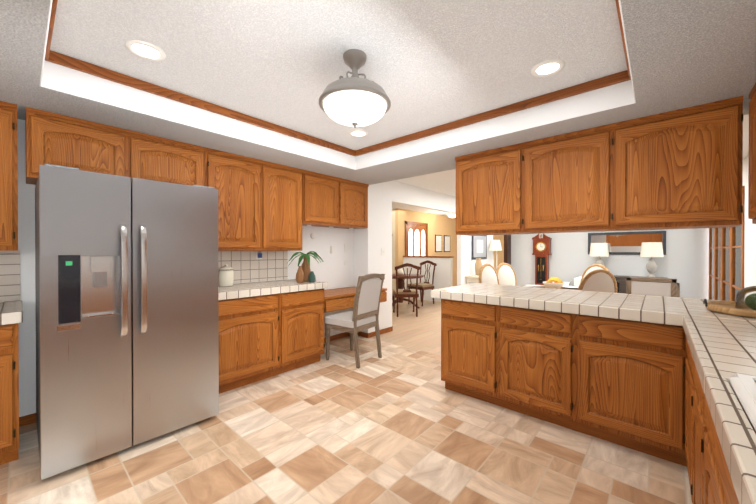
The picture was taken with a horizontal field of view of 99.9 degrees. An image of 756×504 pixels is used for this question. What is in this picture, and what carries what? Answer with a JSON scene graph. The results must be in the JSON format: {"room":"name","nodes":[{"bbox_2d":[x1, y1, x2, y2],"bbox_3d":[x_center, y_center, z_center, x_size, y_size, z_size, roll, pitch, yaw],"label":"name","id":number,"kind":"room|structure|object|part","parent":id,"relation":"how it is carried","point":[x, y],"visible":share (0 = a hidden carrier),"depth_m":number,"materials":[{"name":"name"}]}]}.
{"room":"kitchen","nodes":[
{"label":"kitchen","id":0,"kind":"room"},
{"bbox_2d":[3,119,358,416],"bbox_3d":[-2.273,0.003,2.859,0.120,2.570,5.800,0,0,41],"label":"wall","id":1,"kind":"structure","parent":0,"point":[333,270],"depth_m":2.40,"materials":[{"name":"white paint"}]},
{"bbox_2d":[0,101,17,250],"bbox_3d":[-2.695,-0.492,2.022,0.348,0.968,0.530,0,0,41],"label":"upper cabinet","id":2,"kind":"object","parent":1,"relation":"attached to","point":[8,184],"visible":1,"depth_m":2.07,"materials":[{"name":"brown wood"}]},
{"bbox_2d":[0,251,19,301],"bbox_3d":[-3.325,0.176,1.568,0.010,0.365,2.070,0,0,41],"label":"backsplash","id":3,"kind":"structure","parent":1,"relation":"attached to","point":[9,275],"depth_m":2.30,"materials":[{"name":"tile"}]},
{"bbox_2d":[25,107,204,185],"bbox_3d":[-2.121,-0.745,2.670,0.347,0.468,1.125,0,0,41],"label":"upper cabinet","id":4,"kind":"object","parent":1,"relation":"attached to","point":[68,141],"visible":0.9,"depth_m":2.44,"materials":[{"name":"brown wood"}]},
{"bbox_2d":[218,251,287,284],"bbox_3d":[-1.551,0.167,3.576,0.010,0.365,1.210,0,0,41],"label":"backsplash","id":5,"kind":"structure","parent":1,"relation":"attached to","point":[247,266],"depth_m":3.70,"materials":[{"name":"tile"}]},
{"bbox_2d":[205,148,302,250],"bbox_3d":[-1.382,-0.499,3.504,0.351,0.968,1.090,0,0,41],"label":"upper cabinet","id":6,"kind":"object","parent":1,"relation":"attached to","point":[259,205],"visible":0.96,"depth_m":3.35,"materials":[{"name":"brown wood"}]},
{"bbox_2d":[256,251,261,258],"bbox_3d":[-1.387,0.038,3.724,0.038,0.090,0.070,0,0,41],"label":"electrical outlet","id":7,"kind":"object","parent":1,"relation":"attached to","point":[258,254],"depth_m":3.72,"materials":[{"name":"white plastic"}]},
{"bbox_2d":[310,233,315,238],"bbox_3d":[-0.878,-0.220,4.321,0.028,0.090,0.090,0,0,41],"label":"detector","id":8,"kind":"object","parent":1,"relation":"attached to","point":[312,235],"visible":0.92,"depth_m":4.30,"materials":[{"name":"white plastic"}]},
{"bbox_2d":[330,246,334,252],"bbox_3d":[-0.653,-0.031,4.577,0.028,0.100,0.060,0,0,41],"label":"light switch","id":9,"kind":"object","parent":1,"relation":"attached to","point":[332,249],"depth_m":4.56,"materials":[{"name":"white plastic"}]},
{"bbox_2d":[302,170,368,228],"bbox_3d":[-0.642,-0.661,4.344,0.347,0.653,1.140,0,0,41],"label":"upper cabinet","id":10,"kind":"object","parent":1,"relation":"attached to","point":[331,201],"visible":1,"depth_m":4.17,"materials":[{"name":"brown wood"}]},
{"bbox_2d":[344,244,347,251],"bbox_3d":[-0.479,-0.062,4.790,0.006,0.120,0.070,0,0,41],"label":"light switch","id":11,"kind":"object","parent":1,"relation":"attached to","point":[345,245],"depth_m":4.78,"materials":[{"name":"white plastic"}]},
{"bbox_2d":[0,336,692,503],"bbox_3d":[-0.665,1.345,1.324,4.730,0.100,5.820,0,0,41],"label":"floor","id":12,"kind":"structure","parent":0,"point":[396,424],"depth_m":2.01,"materials":[{"name":"beige tile"}]},
{"bbox_2d":[35,164,218,479],"bbox_3d":[-1.849,0.398,2.366,0.971,1.785,0.940,0,0,41],"label":"fridge","id":13,"kind":"object","parent":12,"relation":"on","point":[127,317],"visible":1,"depth_m":2.00,"materials":[{"name":"grey metal"}]},
{"bbox_3d":[-1.556,0.182,2.021,0.076,0.718,0.134,0,0,41],"label":"fridge handle","id":14,"kind":"part","parent":13,"relation":"part of","materials":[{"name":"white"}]},
{"bbox_2d":[324,273,384,368],"bbox_3d":[-0.274,0.765,3.809,0.562,1.035,0.500,0,0,35],"label":"desk chair","id":15,"kind":"object","parent":12,"relation":"on","point":[363,315],"visible":0.98,"depth_m":3.67,"materials":[{"name":"beige fabric"}]},
{"bbox_2d":[0,279,755,503],"bbox_3d":[-0.590,0.654,1.407,4.324,1.281,5.549,0,0,41],"label":"base cabinets","id":16,"kind":"object","parent":12,"relation":"on","point":[672,379],"visible":0.96,"depth_m":2.16,"materials":[{"name":"brown wood"}]},
{"bbox_2d":[219,264,233,285],"bbox_3d":[-1.586,0.238,3.320,0.147,0.226,0.147,0,0,41],"label":"canister","id":17,"kind":"object","parent":16,"relation":"on","point":[226,275],"visible":0.98,"depth_m":3.27,"materials":[{"name":"beige ceramic"}]},
{"bbox_2d":[218,279,327,300],"bbox_3d":[-1.267,0.387,3.412,0.651,0.071,1.339,0,0,41],"label":"countertop","id":18,"kind":"structure","parent":16,"relation":"on","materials":[{"name":"tile"}]},
{"bbox_2d":[296,266,304,282],"bbox_3d":[-0.889,0.255,3.625,0.100,0.190,0.100,0,0,41],"label":"vase","id":19,"kind":"object","parent":16,"relation":"on","point":[300,278],"visible":1,"depth_m":3.59,"materials":[{"name":"brown ceramic"}]},
{"bbox_2d":[287,251,323,281],"bbox_3d":[-0.847,0.169,3.754,0.413,0.361,0.508,0,0,41],"label":"plant","id":20,"kind":"object","parent":16,"relation":"on","point":[305,264],"visible":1,"depth_m":3.72,"materials":[{"name":"green plant"}]},
{"bbox_2d":[308,271,315,282],"bbox_3d":[-0.765,0.287,3.676,0.084,0.125,0.084,0,0,41],"label":"vase","id":21,"kind":"object","parent":16,"relation":"on","point":[311,278],"visible":1,"depth_m":3.65,"materials":[{"name":"green ceramic"}]},
{"bbox_2d":[683,315,755,503],"bbox_3d":[0.476,0.404,-0.136,0.686,0.071,4.650,0,0,41],"label":"countertop","id":22,"kind":"structure","parent":16,"relation":"on","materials":[{"name":"tile"}]},
{"bbox_2d":[703,286,755,317],"bbox_3d":[2.217,0.253,1.855,0.436,0.212,0.430,0,0,41],"label":"wood tray","id":23,"kind":"object","parent":16,"relation":"on","point":[741,305],"visible":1,"depth_m":1.89,"materials":[{"name":"brown wood"}]},
{"bbox_3d":[2.259,0.245,1.857,0.224,0.195,0.224,0,0,41],"label":"cloche glass","id":24,"kind":"part","parent":23,"relation":"part of","materials":[{"name":"clear glass"}]},
{"bbox_2d":[0,0,755,184],"bbox_3d":[-0.613,-1.185,1.386,4.550,0.420,5.600,0,0,41],"label":"ceiling","id":25,"kind":"structure","parent":0,"point":[429,64],"depth_m":1.87,"materials":[{"name":"white paint"}]},
{"bbox_2d":[40,0,59,88],"bbox_3d":[-1.001,-1.083,1.015,2.628,0.221,0.038,0,0,41],"label":"trim","id":26,"kind":"structure","parent":25,"relation":"attached to","point":[51,59],"depth_m":1.88,"materials":[{"name":"white paint"}]},
{"bbox_2d":[125,40,165,60],"bbox_3d":[-1.378,-1.192,1.888,0.196,0.010,0.196,0,0,41],"label":"recessed light","id":27,"kind":"object","parent":25,"relation":"in","point":[148,50],"visible":1,"depth_m":1.88,"materials":[{"name":"white glass"}]},
{"bbox_2d":[52,54,355,169],"bbox_3d":[-1.120,-1.092,2.837,0.038,0.221,2.490,0,0,41],"label":"ceiling tray side","id":28,"kind":"structure","parent":25,"relation":"attached to","point":[72,76],"depth_m":2.42,"materials":[{"name":"white paint"}]},
{"bbox_2d":[319,49,390,127],"bbox_3d":[-0.141,-0.978,1.944,0.438,0.440,0.438,0,0,41],"label":"ceiling light fixture","id":29,"kind":"object","parent":25,"relation":"hanging from","point":[354,100],"visible":1,"depth_m":1.83,"materials":[{"name":"white glass"}]},
{"bbox_3d":[-0.141,-0.842,1.945,0.388,0.108,0.388,0,0,41],"label":"lamp shade","id":30,"kind":"part","parent":29,"relation":"part of","materials":[{"name":"white glass"}]},
{"bbox_2d":[349,130,367,136],"bbox_3d":[-0.199,-1.199,3.222,0.196,0.010,0.196,0,0,41],"label":"recessed light","id":31,"kind":"object","parent":25,"relation":"in","point":[359,133],"visible":1,"depth_m":3.22,"materials":[{"name":"white plastic"}]},
{"bbox_2d":[455,143,526,235],"bbox_3d":[1.160,-0.581,3.199,0.670,0.802,0.340,0,0,41],"label":"upper cabinet","id":32,"kind":"object","parent":25,"relation":"hanging from","point":[489,183],"depth_m":3.05,"materials":[{"name":"brown wood"}]},
{"bbox_2d":[356,74,629,169],"bbox_3d":[0.701,-1.092,2.941,2.628,0.221,0.038,0,0,41],"label":"ceiling tray side","id":33,"kind":"structure","parent":25,"relation":"attached to","point":[601,94],"depth_m":2.62,"materials":[{"name":"white paint"}]},
{"bbox_2d":[531,59,564,76],"bbox_3d":[1.105,-1.193,2.069,0.196,0.010,0.196,0,0,41],"label":"recessed light","id":34,"kind":"object","parent":25,"relation":"in","point":[545,68],"visible":1,"depth_m":2.06,"materials":[{"name":"white plastic"}]},
{"bbox_2d":[523,123,614,233],"bbox_3d":[1.654,-0.578,2.761,0.650,0.802,0.340,0,0,41],"label":"upper cabinet","id":35,"kind":"object","parent":25,"relation":"hanging from","point":[569,178],"depth_m":2.60,"materials":[{"name":"brown wood"}]},
{"bbox_2d":[615,0,635,105],"bbox_3d":[0.821,-1.083,1.121,0.038,0.221,2.490,0,0,41],"label":"trim","id":36,"kind":"structure","parent":25,"relation":"attached to","point":[626,81],"depth_m":2.08,"materials":[{"name":"white paint"}]},
{"bbox_2d":[615,96,742,230],"bbox_3d":[2.145,-0.576,2.328,0.660,0.802,0.340,0,0,41],"label":"upper cabinet","id":37,"kind":"object","parent":25,"relation":"hanging from","point":[679,169],"depth_m":2.17,"materials":[{"name":"brown wood"}]},
{"bbox_2d":[392,209,394,293],"bbox_3d":[-0.488,-0.015,9.582,2.610,2.540,0.100,0,0,41],"label":"wall","id":38,"kind":"structure","parent":0,"point":[393,210],"depth_m":8.71,"materials":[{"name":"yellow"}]},
{"bbox_2d":[370,298,440,354],"bbox_3d":[1.991,1.314,7.652,9.130,0.100,7.180,0,0,41],"label":"floor","id":39,"kind":"structure","parent":0,"point":[421,331],"depth_m":5.36,"materials":[{"name":"beige wood"}]},
{"bbox_2d":[392,263,419,316],"bbox_3d":[0.559,0.746,6.448,0.500,1.063,0.536,0,0,-4],"label":"chair","id":40,"kind":"object","parent":39,"relation":"on","point":[403,293],"visible":1,"depth_m":6.24,"materials":[{"name":"brown wood"}]},
{"bbox_2d":[392,268,423,308],"bbox_3d":[0.512,0.807,7.207,1.060,0.962,1.060,0,0,41],"label":"table","id":41,"kind":"object","parent":39,"relation":"on","point":[401,275],"visible":0.5,"depth_m":7.13,"materials":[{"name":"brown wood"}]},
{"bbox_2d":[398,268,403,274],"bbox_3d":[0.512,0.425,7.205,0.180,0.200,0.180,0,0,41],"label":"vase","id":42,"kind":"object","parent":41,"relation":"on","point":[400,271],"depth_m":7.14,"materials":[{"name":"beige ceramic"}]},
{"bbox_2d":[408,260,436,305],"bbox_3d":[1.064,0.740,7.730,0.536,1.063,0.500,0,0,-44],"label":"chair","id":43,"kind":"object","parent":39,"relation":"on","point":[425,285],"visible":0.88,"depth_m":7.71,"materials":[{"name":"brown wood"}]},
{"bbox_2d":[465,240,501,283],"bbox_3d":[2.570,0.484,7.522,0.356,1.561,1.500,0,0,41],"label":"console table","id":44,"kind":"object","parent":39,"relation":"on","point":[495,245],"visible":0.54,"depth_m":7.15,"materials":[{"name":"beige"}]},
{"bbox_2d":[489,240,498,266],"bbox_3d":[2.850,0.112,7.834,0.240,0.820,0.240,0,0,41],"label":"lamp","id":45,"kind":"object","parent":44,"relation":"on","point":[494,244],"depth_m":7.77,"materials":[{"name":"beige ceramic"}]},
{"bbox_2d":[479,264,498,284],"bbox_3d":[1.859,0.731,4.740,0.618,1.095,0.560,0,0,41],"label":"dining chair","id":46,"kind":"object","parent":39,"relation":"on","point":[488,274],"visible":0.23,"depth_m":4.89,"materials":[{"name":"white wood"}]},
{"bbox_2d":[496,263,516,285],"bbox_3d":[2.243,0.729,5.093,0.651,1.095,0.613,0,0,41],"label":"dining chair","id":47,"kind":"object","parent":39,"relation":"on","point":[506,274],"visible":0.35,"depth_m":5.27,"materials":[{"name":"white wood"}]},
{"bbox_2d":[522,277,577,289],"bbox_3d":[2.460,0.816,4.458,1.100,0.928,1.100,0,0,41],"label":"round dining table","id":48,"kind":"object","parent":39,"relation":"on","point":[555,282],"visible":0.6,"depth_m":4.45,"materials":[{"name":"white wood"}]},
{"bbox_2d":[581,264,609,280],"bbox_3d":[3.074,0.731,4.730,0.648,1.095,0.672,0,0,41],"label":"dining chair","id":49,"kind":"object","parent":39,"relation":"on","point":[591,268],"visible":0.1,"depth_m":4.85,"materials":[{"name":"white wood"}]},
{"bbox_2d":[578,269,617,292],"bbox_3d":[2.428,0.736,3.786,0.683,1.095,0.679,0,0,41],"label":"dining chair","id":50,"kind":"object","parent":39,"relation":"on","point":[600,280],"visible":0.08,"depth_m":3.51,"materials":[{"name":"beige fabric"}]},
{"bbox_2d":[626,277,676,296],"bbox_3d":[4.165,0.828,4.847,0.560,0.900,0.540,0,0,41],"label":"accent chair","id":51,"kind":"object","parent":39,"relation":"on","point":[667,287],"visible":0.4,"depth_m":4.63,"materials":[{"name":"beige fabric"}]},
{"bbox_2d":[395,208,456,288],"bbox_3d":[1.778,-0.018,10.069,0.100,2.540,3.830,0,0,41],"label":"wall","id":52,"kind":"structure","parent":0,"point":[441,225],"depth_m":9.82,"materials":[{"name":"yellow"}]},
{"bbox_2d":[405,221,427,255],"bbox_3d":[1.132,0.197,9.239,0.030,2.120,1.130,0,0,41],"label":"entry door","id":53,"kind":"structure","parent":52,"relation":"in","point":[416,238],"depth_m":9.21,"materials":[{"name":"brown wood"}]},
{"bbox_2d":[435,235,441,251],"bbox_3d":[1.934,-0.273,10.149,0.023,0.550,0.400,0,0,41],"label":"framed picture","id":54,"kind":"object","parent":52,"relation":"attached to","point":[438,243],"depth_m":10.13,"materials":[{"name":"brown wood"}]},
{"bbox_2d":[444,235,449,251],"bbox_3d":[2.299,-0.275,10.561,0.023,0.550,0.400,0,0,41],"label":"framed picture","id":55,"kind":"object","parent":52,"relation":"attached to","point":[446,238],"depth_m":10.51,"materials":[{"name":"beige paper"}]},
{"bbox_2d":[403,256,453,301],"bbox_3d":[1.284,0.683,8.327,1.468,1.155,0.140,0,0,41],"label":"wall","id":56,"kind":"structure","parent":0,"point":[443,275],"depth_m":8.14,"materials":[{"name":"painted drywall"},{"name":"oak"}]},
{"bbox_2d":[359,180,510,332],"bbox_3d":[1.826,-0.003,7.043,0.120,2.540,6.100,0,0,41],"label":"wall","id":57,"kind":"structure","parent":0,"point":[362,256],"depth_m":5.09,"materials":[{"name":"white paint"}]},
{"bbox_2d":[19,326,392,426],"bbox_3d":[0.174,1.241,5.307,0.312,0.070,8.200,0,0,41],"label":"baseboard","id":58,"kind":"structure","parent":57,"relation":"attached to","point":[27,419],"depth_m":4.65,"materials":[{"name":"brown wood"}]},
{"bbox_2d":[324,286,386,312],"bbox_3d":[-0.460,0.633,4.382,0.577,0.195,1.190,0,0,41],"label":"built-in desk","id":59,"kind":"object","parent":57,"relation":"attached to","point":[336,299],"visible":0.4,"depth_m":4.03,"materials":[{"name":"brown wood"}]},
{"bbox_2d":[381,248,384,255],"bbox_3d":[0.081,-0.003,4.968,0.010,0.120,0.080,0,0,41],"label":"light switch","id":60,"kind":"object","parent":57,"relation":"attached to","point":[382,249],"depth_m":4.96,"materials":[{"name":"white plastic"}]},
{"bbox_2d":[472,235,486,259],"bbox_3d":[2.437,-0.131,7.617,0.030,0.610,0.810,0,0,41],"label":"picture","id":61,"kind":"object","parent":57,"relation":"attached to","point":[479,246],"visible":0.81,"depth_m":7.58,"materials":[{"name":"grey paper"}]},
{"bbox_2d":[493,235,503,269],"bbox_3d":[3.818,-0.021,10.754,2.050,2.540,0.100,0,0,41],"label":"wall","id":62,"kind":"structure","parent":0,"point":[500,253],"depth_m":10.51,"materials":[{"name":"brown"}]},
{"bbox_2d":[392,114,748,217],"bbox_3d":[1.913,-1.251,7.627,9.030,0.150,7.300,0,0,41],"label":"ceiling","id":63,"kind":"structure","parent":0,"point":[443,182],"depth_m":5.24,"materials":[{"name":"white paint"}]},
{"bbox_2d":[447,213,455,217],"bbox_3d":[2.131,-1.083,9.104,0.320,0.200,0.320,0,0,41],"label":"light","id":64,"kind":"object","parent":63,"relation":"attached to","point":[451,215],"visible":0.62,"depth_m":9.01,"materials":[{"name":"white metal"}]},
{"bbox_2d":[511,228,708,298],"bbox_3d":[5.434,0.093,7.992,4.230,2.940,0.100,0,0,41],"label":"wall","id":65,"kind":"structure","parent":0,"point":[684,261],"depth_m":7.51,"materials":[{"name":"white paint"}]},
{"bbox_2d":[588,231,665,254],"bbox_3d":[5.848,-0.205,7.531,1.460,0.540,0.028,0,0,41],"label":"wall mirror","id":66,"kind":"object","parent":65,"relation":"attached to","point":[624,243],"visible":0.79,"depth_m":7.51,"materials":[{"name":"grey mirror"}]},
{"bbox_2d":[742,154,755,297],"bbox_3d":[3.074,0.121,2.204,0.100,2.940,11.700,0,0,41],"label":"wall","id":67,"kind":"structure","parent":0,"point":[750,254],"depth_m":3.76,"materials":[{"name":"white paint"}]},
{"bbox_2d":[708,186,744,300],"bbox_3d":[5.717,0.226,5.240,0.080,2.100,3.550,0,0,41],"label":"window","id":68,"kind":"structure","parent":67,"relation":"in","point":[726,263],"depth_m":4.97,"materials":[{"name":"brown wood"}]},
{"bbox_2d":[748,83,755,223],"bbox_3d":[2.044,-0.572,1.402,0.375,0.803,1.200,0,0,41],"label":"upper cabinet","id":69,"kind":"object","parent":67,"relation":"attached to","point":[752,166],"visible":1,"depth_m":1.91,"materials":[{"name":"brown wood"}]},
{"bbox_3d":[4.802,1.416,7.209,4.330,0.300,2.320,0,0,41],"label":"floor","id":70,"kind":"structure","parent":0,"visible":0},
{"bbox_2d":[532,234,551,284],"bbox_3d":[4.443,0.480,8.618,0.440,1.959,0.270,0,0,41],"label":"grandfather clock","id":71,"kind":"object","parent":70,"relation":"on","point":[541,249],"visible":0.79,"depth_m":8.55,"materials":[{"name":"brown wood"}]},
{"bbox_2d":[563,276,581,286],"bbox_3d":[4.284,0.992,7.051,0.900,0.950,1.816,0,0,41],"label":"sofa","id":72,"kind":"object","parent":70,"relation":"on","point":[576,281],"visible":0.08,"depth_m":6.49,"materials":[{"name":"white fabric"}]},
{"bbox_2d":[613,275,665,293],"bbox_3d":[5.700,1.016,7.369,1.520,0.900,0.480,0,0,41],"label":"buffet","id":73,"kind":"object","parent":70,"relation":"on","point":[621,282],"visible":0.04,"depth_m":7.23,"materials":[{"name":"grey wood"}]},
{"bbox_2d":[589,243,608,264],"bbox_3d":[5.348,0.173,7.676,0.400,0.780,0.400,0,0,41],"label":"light","id":74,"kind":"object","parent":73,"relation":"on","point":[599,249],"visible":0.73,"depth_m":7.54,"materials":[{"name":"beige fabric"}]},
{"bbox_3d":[5.348,-0.057,7.675,0.400,0.320,0.400,0,0,41],"label":"lamp shade","id":75,"kind":"part","parent":74,"relation":"part of","materials":[{"name":"beige fabric"}]},
{"bbox_2d":[640,242,663,277],"bbox_3d":[6.067,0.176,7.041,0.400,0.780,0.400,0,0,41],"label":"light","id":76,"kind":"object","parent":73,"relation":"on","point":[651,249],"visible":1,"depth_m":6.95,"materials":[{"name":"beige stone"}]},
{"bbox_3d":[6.067,-0.054,7.040,0.400,0.320,0.400,0,0,41],"label":"lamp shade","id":77,"kind":"part","parent":76,"relation":"part of","materials":[{"name":"beige fabric"}]},
{"bbox_2d":[677,283,679,296],"bbox_3d":[5.531,1.021,6.242,0.560,0.900,0.540,0,0,41],"label":"accent chair","id":78,"kind":"object","parent":70,"relation":"on","point":[678,289],"visible":0.06,"depth_m":5.86,"materials":[{"name":"grey wood"}]}
]}

